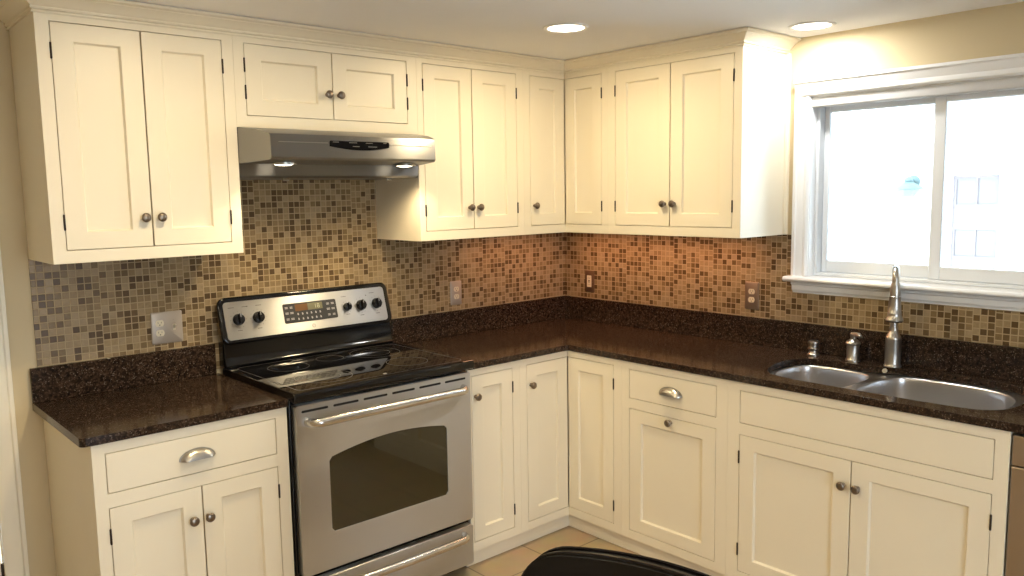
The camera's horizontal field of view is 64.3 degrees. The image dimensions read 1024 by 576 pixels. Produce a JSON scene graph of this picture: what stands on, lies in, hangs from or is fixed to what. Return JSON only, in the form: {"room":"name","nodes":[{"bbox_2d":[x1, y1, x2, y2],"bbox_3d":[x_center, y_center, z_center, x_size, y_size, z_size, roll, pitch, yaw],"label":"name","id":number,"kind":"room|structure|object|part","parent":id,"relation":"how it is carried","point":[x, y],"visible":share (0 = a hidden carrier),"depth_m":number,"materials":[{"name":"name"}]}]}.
{"room":"kitchen","nodes":[
{"label":"kitchen","id":0,"kind":"room"},
{"bbox_2d":[0,20,563,575],"bbox_3d":[-1.673,0.173,3.104,5.500,2.315,0.150,-7,9,-42],"label":"wall","id":1,"kind":"structure","parent":0,"point":[13,237],"depth_m":2.92,"materials":[{"name":"beige paint"}]},
{"bbox_2d":[0,556,4,575],"bbox_3d":[-2.143,0.373,2.591,0.813,2.036,0.103,-7,9,-42],"label":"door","id":2,"kind":"structure","parent":1,"relation":"in","point":[1,564],"depth_m":2.94,"materials":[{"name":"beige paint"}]},
{"bbox_2d":[0,248,29,575],"bbox_3d":[-2.143,0.338,2.581,0.968,2.125,0.020,-7,9,-42],"label":"trim","id":3,"kind":"structure","parent":1,"relation":"attached to","point":[12,519],"depth_m":2.91,"materials":[{"name":"beige paint"}]},
{"bbox_2d":[9,12,243,264],"bbox_3d":[-1.368,-0.544,2.935,0.643,0.860,0.385,-7,9,-42],"label":"upper cabinet","id":4,"kind":"object","parent":1,"relation":"attached to","point":[128,143],"visible":0.98,"depth_m":2.79,"materials":[{"name":"beige paint"}]},
{"bbox_3d":[-1.371,-0.499,2.731,0.274,0.730,0.020,-7,9,-42],"label":"door","id":5,"kind":"part","parent":4,"relation":"part of","materials":[{"name":"beige paint"}]},
{"bbox_3d":[-1.266,-0.243,2.818,0.032,0.032,0.031,-7,9,-42],"label":"knob","id":6,"kind":"part","parent":4,"relation":"part of","materials":[{"name":"grey metal"}]},
{"bbox_3d":[-1.226,-0.248,2.854,0.032,0.032,0.031,-7,9,-42],"label":"knob","id":7,"kind":"part","parent":4,"relation":"part of","materials":[{"name":"grey metal"}]},
{"bbox_3d":[-1.163,-0.524,2.917,0.277,0.730,0.020,-7,9,-42],"label":"door","id":8,"kind":"part","parent":4,"relation":"part of","materials":[{"name":"beige paint"}]},
{"bbox_2d":[28,180,564,368],"bbox_3d":[-0.714,-0.206,3.826,2.736,0.970,0.006,-7,9,-42],"label":"tile backsplash","id":9,"kind":"structure","parent":1,"relation":"attached to","point":[298,234],"depth_m":3.56,"materials":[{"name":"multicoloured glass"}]},
{"bbox_2d":[150,310,182,344],"bbox_3d":[-1.373,0.158,3.249,0.122,0.127,0.022,-7,9,-42],"label":"outlet","id":10,"kind":"object","parent":9,"relation":"attached to","point":[166,327],"visible":1,"depth_m":3.25,"materials":[{"name":"silver metal"}]},
{"bbox_2d":[155,320,163,326],"bbox_3d":[-1.398,0.141,3.232,0.033,0.025,0.003,-7,9,-42],"label":"receptacle","id":11,"kind":"object","parent":10,"relation":"attached to","point":[158,323],"depth_m":3.23,"materials":[{"name":"beige plastic"}]},
{"bbox_2d":[156,330,164,336],"bbox_3d":[-1.397,0.179,3.236,0.033,0.025,0.003,-7,9,-42],"label":"receptacle","id":12,"kind":"object","parent":10,"relation":"attached to","point":[159,333],"depth_m":3.24,"materials":[{"name":"beige plastic"}]},
{"bbox_2d":[450,280,461,304],"bbox_3d":[-0.289,0.025,4.225,0.072,0.124,0.007,-7,9,-42],"label":"outlet","id":13,"kind":"object","parent":9,"relation":"attached to","point":[455,286],"visible":1,"depth_m":4.22,"materials":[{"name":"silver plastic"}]},
{"bbox_2d":[232,36,417,134],"bbox_3d":[-0.828,-0.842,3.393,0.820,0.392,0.385,-7,9,-42],"label":"upper cabinet","id":14,"kind":"object","parent":1,"relation":"attached to","point":[278,84],"visible":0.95,"depth_m":3.24,"materials":[{"name":"beige paint"}]},
{"bbox_3d":[-0.864,-0.794,3.160,0.362,0.261,0.020,-7,9,-42],"label":"door","id":15,"kind":"part","parent":14,"relation":"part of","materials":[{"name":"beige paint"}]},
{"bbox_3d":[-0.730,-0.772,3.249,0.032,0.032,0.031,-7,9,-42],"label":"knob","id":16,"kind":"part","parent":14,"relation":"part of","materials":[{"name":"grey metal"}]},
{"bbox_3d":[-0.690,-0.777,3.285,0.032,0.032,0.031,-7,9,-42],"label":"knob","id":17,"kind":"part","parent":14,"relation":"part of","materials":[{"name":"grey metal"}]},
{"bbox_3d":[-0.593,-0.827,3.402,0.357,0.261,0.020,-7,9,-42],"label":"door","id":18,"kind":"part","parent":14,"relation":"part of","materials":[{"name":"beige paint"}]},
{"bbox_2d":[237,127,435,180],"bbox_3d":[-0.772,-0.542,3.371,0.818,0.198,0.539,-7,9,-42],"label":"range hood","id":19,"kind":"object","parent":1,"relation":"attached to","point":[263,153],"visible":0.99,"depth_m":3.17,"materials":[{"name":"silver metal"}]},
{"bbox_3d":[-0.592,-0.553,3.175,0.266,0.034,0.009,-7,9,-42],"label":"control panel","id":20,"kind":"part","parent":19,"relation":"part of","materials":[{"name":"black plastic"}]},
{"bbox_2d":[375,57,524,240],"bbox_3d":[-0.286,-0.674,3.901,0.629,0.860,0.385,-7,9,-42],"label":"upper cabinet","id":21,"kind":"object","parent":1,"relation":"attached to","point":[473,187],"visible":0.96,"depth_m":3.77,"materials":[{"name":"beige paint"}]},
{"bbox_3d":[-0.291,-0.630,3.695,0.273,0.730,0.020,-7,9,-42],"label":"door","id":22,"kind":"part","parent":21,"relation":"part of","materials":[{"name":"beige paint"}]},
{"bbox_3d":[-0.187,-0.374,3.781,0.032,0.032,0.031,-7,9,-42],"label":"knob","id":23,"kind":"part","parent":21,"relation":"part of","materials":[{"name":"grey metal"}]},
{"bbox_3d":[-0.147,-0.379,3.817,0.032,0.032,0.031,-7,9,-42],"label":"knob","id":24,"kind":"part","parent":21,"relation":"part of","materials":[{"name":"grey metal"}]},
{"bbox_3d":[-0.085,-0.654,3.878,0.272,0.730,0.020,-7,9,-42],"label":"door","id":25,"kind":"part","parent":21,"relation":"part of","materials":[{"name":"beige paint"}]},
{"bbox_2d":[522,68,608,234],"bbox_3d":[0.276,-0.721,4.224,0.643,0.860,0.650,-7,9,-42],"label":"upper cabinet","id":26,"kind":"object","parent":1,"relation":"attached to","point":[565,117],"visible":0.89,"depth_m":4.09,"materials":[{"name":"beige paint"}]},
{"bbox_3d":[0.122,-0.410,4.057,0.032,0.032,0.031,-7,9,-42],"label":"knob","id":27,"kind":"part","parent":26,"relation":"part of","materials":[{"name":"grey metal"}]},
{"bbox_3d":[0.173,-0.686,4.109,0.240,0.730,0.020,-7,9,-42],"label":"door","id":28,"kind":"part","parent":26,"relation":"part of","materials":[{"name":"beige paint"}]},
{"bbox_3d":[0.363,-0.687,4.096,0.020,0.730,0.247,-7,9,-42],"label":"door","id":29,"kind":"part","parent":26,"relation":"part of","materials":[{"name":"beige paint"}]},
{"bbox_2d":[442,526,642,575],"bbox_3d":[0.203,1.582,1.192,5.500,0.100,5.700,-7,9,-42],"label":"floor","id":30,"kind":"structure","parent":0,"point":[512,562],"depth_m":3.79,"materials":[{"name":"tile"}]},
{"bbox_2d":[43,407,294,575],"bbox_3d":[-1.251,0.886,3.010,0.655,0.904,0.646,-7,9,-42],"label":"base cabinet","id":31,"kind":"object","parent":30,"relation":"on","point":[212,498],"visible":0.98,"depth_m":2.77,"materials":[{"name":"beige paint"}]},
{"bbox_3d":[-1.167,0.967,2.713,0.291,0.567,0.020,-7,9,-42],"label":"door","id":32,"kind":"part","parent":31,"relation":"part of","materials":[{"name":"beige paint"}]},
{"bbox_2d":[29,343,287,447],"bbox_3d":[-1.277,0.360,2.946,0.688,0.155,0.628,-7,9,-42],"label":"countertop","id":33,"kind":"structure","parent":31,"relation":"on","point":[112,399],"depth_m":2.98,"materials":[{"name":"brown stone"}]},
{"bbox_3d":[-1.070,0.560,2.759,0.568,0.128,0.020,-7,9,-42],"label":"drawer","id":34,"kind":"part","parent":31,"relation":"part of","materials":[{"name":"beige paint"}]},
{"bbox_3d":[-1.071,0.787,2.747,0.032,0.032,0.031,-7,9,-42],"label":"knob","id":35,"kind":"part","parent":31,"relation":"part of","materials":[{"name":"grey metal"}]},
{"bbox_3d":[-1.055,0.558,2.742,0.123,0.037,0.026,-7,9,-42],"label":"cup pull","id":36,"kind":"part","parent":31,"relation":"part of","materials":[{"name":"silver metal"}]},
{"bbox_3d":[-1.031,0.782,2.783,0.032,0.032,0.031,-7,9,-42],"label":"knob","id":37,"kind":"part","parent":31,"relation":"part of","materials":[{"name":"grey metal"}]},
{"bbox_3d":[-0.954,0.942,2.903,0.272,0.567,0.020,-7,9,-42],"label":"door","id":38,"kind":"part","parent":31,"relation":"part of","materials":[{"name":"beige paint"}]},
{"bbox_2d":[216,282,473,575],"bbox_3d":[-0.672,0.653,3.453,0.834,1.248,0.730,-7,9,-42],"label":"range","id":39,"kind":"object","parent":30,"relation":"on","point":[379,427],"visible":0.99,"depth_m":3.31,"materials":[{"name":"silver metal"}]},
{"bbox_3d":[-1.130,0.130,3.384,0.050,0.053,0.041,-7,9,-42],"label":"control knob","id":40,"kind":"part","parent":39,"relation":"part of","materials":[{"name":"black plastic"}]},
{"bbox_3d":[-1.065,0.123,3.442,0.050,0.053,0.041,-7,9,-42],"label":"control knob","id":41,"kind":"part","parent":39,"relation":"part of","materials":[{"name":"black plastic"}]},
{"bbox_3d":[-0.747,0.084,3.726,0.038,0.042,0.038,-7,9,-42],"label":"control knob","id":42,"kind":"part","parent":39,"relation":"part of","materials":[{"name":"black plastic"}]},
{"bbox_2d":[223,342,473,403],"bbox_3d":[-0.680,0.337,3.421,0.832,0.039,0.634,-7,9,-42],"label":"cooktop","id":43,"kind":"object","parent":39,"relation":"in","point":[317,376],"depth_m":3.32,"materials":[{"name":"black glass"}]},
{"bbox_3d":[-0.693,0.078,3.774,0.050,0.053,0.041,-7,9,-42],"label":"control knob","id":44,"kind":"part","parent":39,"relation":"part of","materials":[{"name":"black plastic"}]},
{"bbox_3d":[-0.631,0.070,3.830,0.050,0.053,0.041,-7,9,-42],"label":"control knob","id":45,"kind":"part","parent":39,"relation":"part of","materials":[{"name":"black plastic"}]},
{"bbox_3d":[-0.487,0.715,3.256,0.808,0.650,0.037,-7,9,-42],"label":"oven door","id":46,"kind":"part","parent":39,"relation":"part of","materials":[{"name":"silver metal"}]},
{"bbox_3d":[-0.454,0.457,3.187,0.754,0.038,0.073,-7,9,-42],"label":"handle","id":47,"kind":"part","parent":39,"relation":"part of","materials":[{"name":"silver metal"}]},
{"bbox_3d":[-0.480,1.151,3.307,0.808,0.177,0.037,-7,9,-42],"label":"warming drawer","id":48,"kind":"part","parent":39,"relation":"part of","materials":[{"name":"silver metal"}]},
{"bbox_3d":[-0.446,1.101,3.262,0.734,0.038,0.070,-7,9,-42],"label":"handle","id":49,"kind":"part","parent":39,"relation":"part of","materials":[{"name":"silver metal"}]},
{"bbox_2d":[465,360,521,566],"bbox_3d":[-0.268,0.768,3.888,0.303,0.904,0.646,-7,9,-42],"label":"base cabinet","id":50,"kind":"object","parent":30,"relation":"on","point":[496,521],"visible":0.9,"depth_m":3.68,"materials":[{"name":"beige paint"}]},
{"bbox_3d":[-0.149,0.475,3.550,0.032,0.032,0.031,-7,9,-42],"label":"knob","id":51,"kind":"part","parent":50,"relation":"part of","materials":[{"name":"grey metal"}]},
{"bbox_3d":[-0.089,0.746,3.665,0.237,0.750,0.020,-7,9,-42],"label":"door","id":52,"kind":"part","parent":50,"relation":"part of","materials":[{"name":"beige paint"}]},
{"bbox_2d":[517,351,625,548],"bbox_3d":[0.293,0.724,4.183,0.931,0.904,0.953,-7,9,-42],"label":"base cabinet","id":53,"kind":"object","parent":30,"relation":"on","point":[570,401],"visible":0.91,"depth_m":3.87,"materials":[{"name":"beige paint"}]},
{"bbox_3d":[0.097,0.451,3.769,0.032,0.032,0.031,-7,9,-42],"label":"knob","id":54,"kind":"part","parent":53,"relation":"part of","materials":[{"name":"grey metal"}]},
{"bbox_3d":[0.166,0.716,3.893,0.267,0.750,0.020,-7,9,-42],"label":"door","id":55,"kind":"part","parent":53,"relation":"part of","materials":[{"name":"beige paint"}]},
{"bbox_3d":[0.379,0.714,3.874,0.020,0.750,0.287,-7,9,-42],"label":"door","id":56,"kind":"part","parent":53,"relation":"part of","materials":[{"name":"beige paint"}]},
{"bbox_2d":[390,295,1023,433],"bbox_3d":[0.910,0.294,3.207,1.232,0.155,3.158,-7,9,-42],"label":"countertop","id":57,"kind":"structure","parent":53,"relation":"on","point":[744,349],"depth_m":3.72,"materials":[{"name":"brown stone"}]},
{"bbox_2d":[807,340,819,355],"bbox_3d":[1.323,0.261,3.574,0.054,0.064,0.054,-7,9,-42],"label":"air gap","id":58,"kind":"object","parent":57,"relation":"on","point":[813,345],"visible":1,"depth_m":3.56,"materials":[{"name":"silver metal"}]},
{"bbox_2d":[845,332,861,361],"bbox_3d":[1.443,0.246,3.421,0.060,0.126,0.084,-5,8,-30],"label":"soap dispenser","id":59,"kind":"object","parent":57,"relation":"on","point":[853,345],"visible":1,"depth_m":3.41,"materials":[{"name":"silver metal"}]},
{"bbox_3d":[1.438,0.198,3.404,0.027,0.026,0.071,-1,7,-4],"label":"pump spout","id":60,"kind":"part","parent":59,"relation":"part of","materials":[{"name":"silver metal"}]},
{"bbox_2d":[883,265,902,367],"bbox_3d":[1.531,0.116,3.261,0.068,0.418,0.159,2,7,24],"label":"faucet","id":61,"kind":"object","parent":57,"relation":"on","point":[893,339],"visible":1,"depth_m":3.28,"materials":[{"name":"silver metal"}]},
{"bbox_3d":[1.528,0.042,3.251,0.027,0.269,0.117,2,7,25],"label":"spout","id":62,"kind":"part","parent":61,"relation":"part of","materials":[{"name":"silver metal"}]},
{"bbox_2d":[771,365,1023,409],"bbox_3d":[1.432,0.486,3.108,0.515,0.217,0.955,-7,9,-42],"label":"sink","id":63,"kind":"object","parent":57,"relation":"in","point":[954,394],"visible":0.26,"depth_m":3.21,"materials":[{"name":"silver metal"}]},
{"bbox_3d":[1.230,0.446,3.301,0.401,0.177,0.337,-7,9,-42],"label":"bowl","id":64,"kind":"part","parent":63,"relation":"part of","materials":[{"name":"silver metal"}]},
{"bbox_3d":[1.543,0.498,2.986,0.461,0.217,0.496,-7,9,-42],"label":"bowl","id":65,"kind":"part","parent":63,"relation":"part of","materials":[{"name":"silver metal"}]},
{"bbox_2d":[521,546,710,575],"bbox_3d":[0.157,1.027,1.478,0.509,0.937,0.485,3,8,31],"label":"dining chair","id":66,"kind":"object","parent":30,"relation":"on","point":[562,560],"visible":1,"depth_m":1.64,"materials":[{"name":"black leather"}]},
{"bbox_2d":[621,360,727,575],"bbox_3d":[0.905,0.768,3.719,0.646,0.904,0.559,-7,9,-42],"label":"base cabinet","id":67,"kind":"object","parent":30,"relation":"on","point":[674,423],"visible":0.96,"depth_m":3.52,"materials":[{"name":"beige paint"}]},
{"bbox_3d":[0.670,0.579,3.492,0.031,0.032,0.032,-7,9,-42],"label":"knob","id":68,"kind":"part","parent":67,"relation":"part of","materials":[{"name":"grey metal"}]},
{"bbox_3d":[0.670,0.444,3.479,0.026,0.037,0.123,-7,9,-42],"label":"cup pull","id":69,"kind":"part","parent":67,"relation":"part of","materials":[{"name":"silver metal"}]},
{"bbox_3d":[0.693,0.840,3.540,0.020,0.567,0.454,-7,9,-42],"label":"door","id":70,"kind":"part","parent":67,"relation":"part of","materials":[{"name":"beige paint"}]},
{"bbox_3d":[0.687,0.445,3.494,0.020,0.128,0.454,-7,9,-42],"label":"drawer","id":71,"kind":"part","parent":67,"relation":"part of","materials":[{"name":"beige paint"}]},
{"bbox_2d":[726,380,1015,575],"bbox_3d":[1.430,0.828,3.139,0.646,0.904,1.010,-7,9,-42],"label":"base cabinet","id":72,"kind":"object","parent":30,"relation":"on","point":[817,486],"visible":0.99,"depth_m":2.90,"materials":[{"name":"beige paint"}]},
{"bbox_3d":[1.072,0.883,3.121,0.020,0.567,0.453,-7,9,-42],"label":"door","id":73,"kind":"part","parent":72,"relation":"part of","materials":[{"name":"beige paint"}]},
{"bbox_3d":[1.185,0.712,2.933,0.031,0.032,0.032,-7,9,-42],"label":"knob","id":74,"kind":"part","parent":72,"relation":"part of","materials":[{"name":"grey metal"}]},
{"bbox_3d":[1.221,0.716,2.893,0.031,0.032,0.032,-7,9,-42],"label":"knob","id":75,"kind":"part","parent":72,"relation":"part of","materials":[{"name":"grey metal"}]},
{"bbox_3d":[1.377,0.917,2.783,0.020,0.567,0.451,-7,9,-42],"label":"door","id":76,"kind":"part","parent":72,"relation":"part of","materials":[{"name":"beige paint"}]},
{"bbox_2d":[1005,433,1023,575],"bbox_3d":[1.955,0.896,2.530,0.639,0.894,0.594,-7,9,-42],"label":"dishwasher","id":77,"kind":"object","parent":30,"relation":"on","point":[1014,554],"visible":0.91,"depth_m":2.53,"materials":[{"name":"silver metal"}]},
{"bbox_2d":[126,0,1023,59],"bbox_3d":[0.164,-0.826,0.910,5.500,0.120,5.700,-7,9,-42],"label":"ceiling","id":78,"kind":"structure","parent":0,"point":[509,26],"depth_m":3.06,"materials":[{"name":"paint"}]},
{"bbox_2d":[543,23,588,32],"bbox_3d":[0.215,-1.037,3.255,0.184,0.006,0.184,-7,9,-42],"label":"recessed light","id":79,"kind":"object","parent":78,"relation":"in","point":[559,27],"visible":1,"depth_m":3.24,"materials":[{"name":"white paint"}]},
{"bbox_2d":[788,21,835,30],"bbox_3d":[1.214,-1.058,3.296,0.184,0.006,0.184,-7,9,-42],"label":"recessed light","id":80,"kind":"object","parent":78,"relation":"in","point":[812,25],"visible":1,"depth_m":3.29,"materials":[{"name":"white paint"}]},
{"bbox_2d":[566,2,1023,347],"bbox_3d":[2.221,0.148,2.770,0.150,2.315,5.550,-7,9,-42],"label":"wall","id":81,"kind":"structure","parent":0,"point":[995,30],"depth_m":3.24,"materials":[{"name":"beige paint"}]},
{"bbox_2d":[608,46,791,237],"bbox_3d":[0.845,-0.680,3.792,0.392,0.860,0.757,-7,9,-42],"label":"upper cabinet","id":82,"kind":"object","parent":81,"relation":"attached to","point":[699,143],"visible":0.96,"depth_m":3.61,"materials":[{"name":"beige paint"}]},
{"bbox_2d":[0,0,800,74],"bbox_3d":[-0.338,-1.015,3.397,3.150,0.060,1.026,-3,7,-18],"label":"trim","id":83,"kind":"structure","parent":82,"relation":"attached to","point":[12,12],"depth_m":3.31,"materials":[{"name":"beige paint"}]},
{"bbox_3d":[0.614,-0.659,3.819,0.020,0.730,0.320,-7,9,-42],"label":"door","id":84,"kind":"part","parent":82,"relation":"part of","materials":[{"name":"beige paint"}]},
{"bbox_3d":[0.690,-0.386,3.732,0.031,0.032,0.032,-7,9,-42],"label":"knob","id":85,"kind":"part","parent":82,"relation":"part of","materials":[{"name":"grey metal"}]},
{"bbox_3d":[0.726,-0.381,3.693,0.031,0.032,0.032,-7,9,-42],"label":"knob","id":86,"kind":"part","parent":82,"relation":"part of","materials":[{"name":"grey metal"}]},
{"bbox_3d":[0.833,-0.634,3.577,0.020,0.730,0.325,-7,9,-42],"label":"door","id":87,"kind":"part","parent":82,"relation":"part of","materials":[{"name":"beige paint"}]},
{"bbox_2d":[564,232,1023,347],"bbox_3d":[1.309,-0.040,3.649,0.006,0.392,3.000,-7,9,-42],"label":"tile backsplash","id":88,"kind":"structure","parent":81,"relation":"attached to","point":[710,274],"depth_m":3.92,"materials":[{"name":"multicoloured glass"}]},
{"bbox_2d":[585,270,594,291],"bbox_3d":[0.439,-0.038,4.615,0.008,0.122,0.070,-7,9,-42],"label":"outlet","id":89,"kind":"object","parent":88,"relation":"attached to","point":[589,275],"visible":1,"depth_m":4.61,"materials":[{"name":"brown metal"}]},
{"bbox_2d":[587,275,590,286],"bbox_3d":[0.437,-0.038,4.613,0.002,0.066,0.033,-7,9,-42],"label":"receptacle","id":90,"kind":"object","parent":89,"relation":"attached to","point":[588,276],"depth_m":4.61,"materials":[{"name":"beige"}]},
{"bbox_2d":[745,281,758,309],"bbox_3d":[1.132,0.036,3.848,0.007,0.130,0.074,-7,9,-42],"label":"outlet","id":91,"kind":"object","parent":88,"relation":"attached to","point":[751,288],"visible":1,"depth_m":3.84,"materials":[{"name":"beige metal"}]},
{"bbox_2d":[748,297,754,302],"bbox_3d":[1.131,0.055,3.848,0.003,0.025,0.033,-7,9,-42],"label":"receptacle","id":92,"kind":"object","parent":91,"relation":"attached to","point":[750,299],"depth_m":3.85,"materials":[{"name":"beige plastic"}]},
{"bbox_2d":[748,289,754,293],"bbox_3d":[1.131,0.017,3.844,0.003,0.025,0.033,-7,9,-42],"label":"receptacle","id":93,"kind":"object","parent":91,"relation":"attached to","point":[750,291],"depth_m":3.84,"materials":[{"name":"beige plastic"}]},
{"bbox_2d":[782,53,1023,311],"bbox_3d":[1.693,-0.407,3.241,0.212,0.934,1.214,-7,9,-42],"label":"window","id":94,"kind":"structure","parent":81,"relation":"in","point":[812,271],"depth_m":3.34,"materials":[{"name":"white paint"}]},
{"bbox_3d":[1.280,-0.480,3.606,0.028,0.860,0.068,-7,9,-42],"label":"casing","id":95,"kind":"part","parent":94,"relation":"part of","materials":[{"name":"white paint"}]},
{"bbox_3d":[1.567,-0.429,3.458,0.026,0.749,0.506,-7,9,-42],"label":"sash","id":96,"kind":"part","parent":94,"relation":"part of","materials":[{"name":"white plastic"}]},
{"bbox_3d":[1.636,-0.829,3.152,0.038,0.074,1.162,-7,9,-42],"label":"head casing","id":97,"kind":"part","parent":94,"relation":"part of","materials":[{"name":"white paint"}]},
{"bbox_3d":[1.724,-0.411,3.282,0.100,0.779,1.010,-7,9,-42],"label":"vinyl frame","id":98,"kind":"part","parent":94,"relation":"part of","materials":[{"name":"white plastic"}]},
{"bbox_3d":[1.859,-0.390,3.086,0.028,0.749,0.504,-7,9,-42],"label":"sash","id":99,"kind":"part","parent":94,"relation":"part of","materials":[{"name":"white plastic"}]},
{"label":"outside","id":100,"kind":"structure","parent":0,"visible":0},
{"bbox_3d":[6.873,1.678,1.420,55.000,0.100,46.000,-7,9,-42],"label":"ground","id":101,"kind":"structure","parent":100,"visible":0},
{"bbox_2d":[829,95,1023,270],"bbox_3d":[4.830,-1.667,10.724,1.500,4.450,15.000,-7,9,-42],"label":"window glass","id":102,"kind":"object","parent":101,"relation":"on","point":[874,151],"visible":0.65,"depth_m":10.80,"materials":[{"name":"white"}]},
{"bbox_2d":[892,175,924,196],"bbox_3d":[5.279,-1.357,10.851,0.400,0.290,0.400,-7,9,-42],"label":"wall lantern","id":103,"kind":"object","parent":102,"relation":"attached to","point":[910,186],"visible":1,"depth_m":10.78,"materials":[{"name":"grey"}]},
{"bbox_3d":[5.280,-1.263,10.862,0.277,0.100,0.277,2,7,25],"label":"lantern glass","id":104,"kind":"part","parent":103,"relation":"part of","materials":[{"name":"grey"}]},
{"bbox_3d":[5.964,-0.442,10.523,0.040,2.015,0.550,-7,9,-42],"label":"panelled door","id":105,"kind":"part","parent":102,"relation":"part of","materials":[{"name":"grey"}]},
{"bbox_3d":[5.968,-0.442,10.526,0.020,1.985,0.510,-7,9,-42],"label":"door panel","id":106,"kind":"part","parent":102,"relation":"part of","materials":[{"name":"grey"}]},
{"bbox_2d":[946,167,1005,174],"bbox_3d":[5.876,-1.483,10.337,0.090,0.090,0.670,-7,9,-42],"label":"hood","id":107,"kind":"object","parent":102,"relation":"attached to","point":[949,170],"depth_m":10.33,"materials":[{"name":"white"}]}
]}

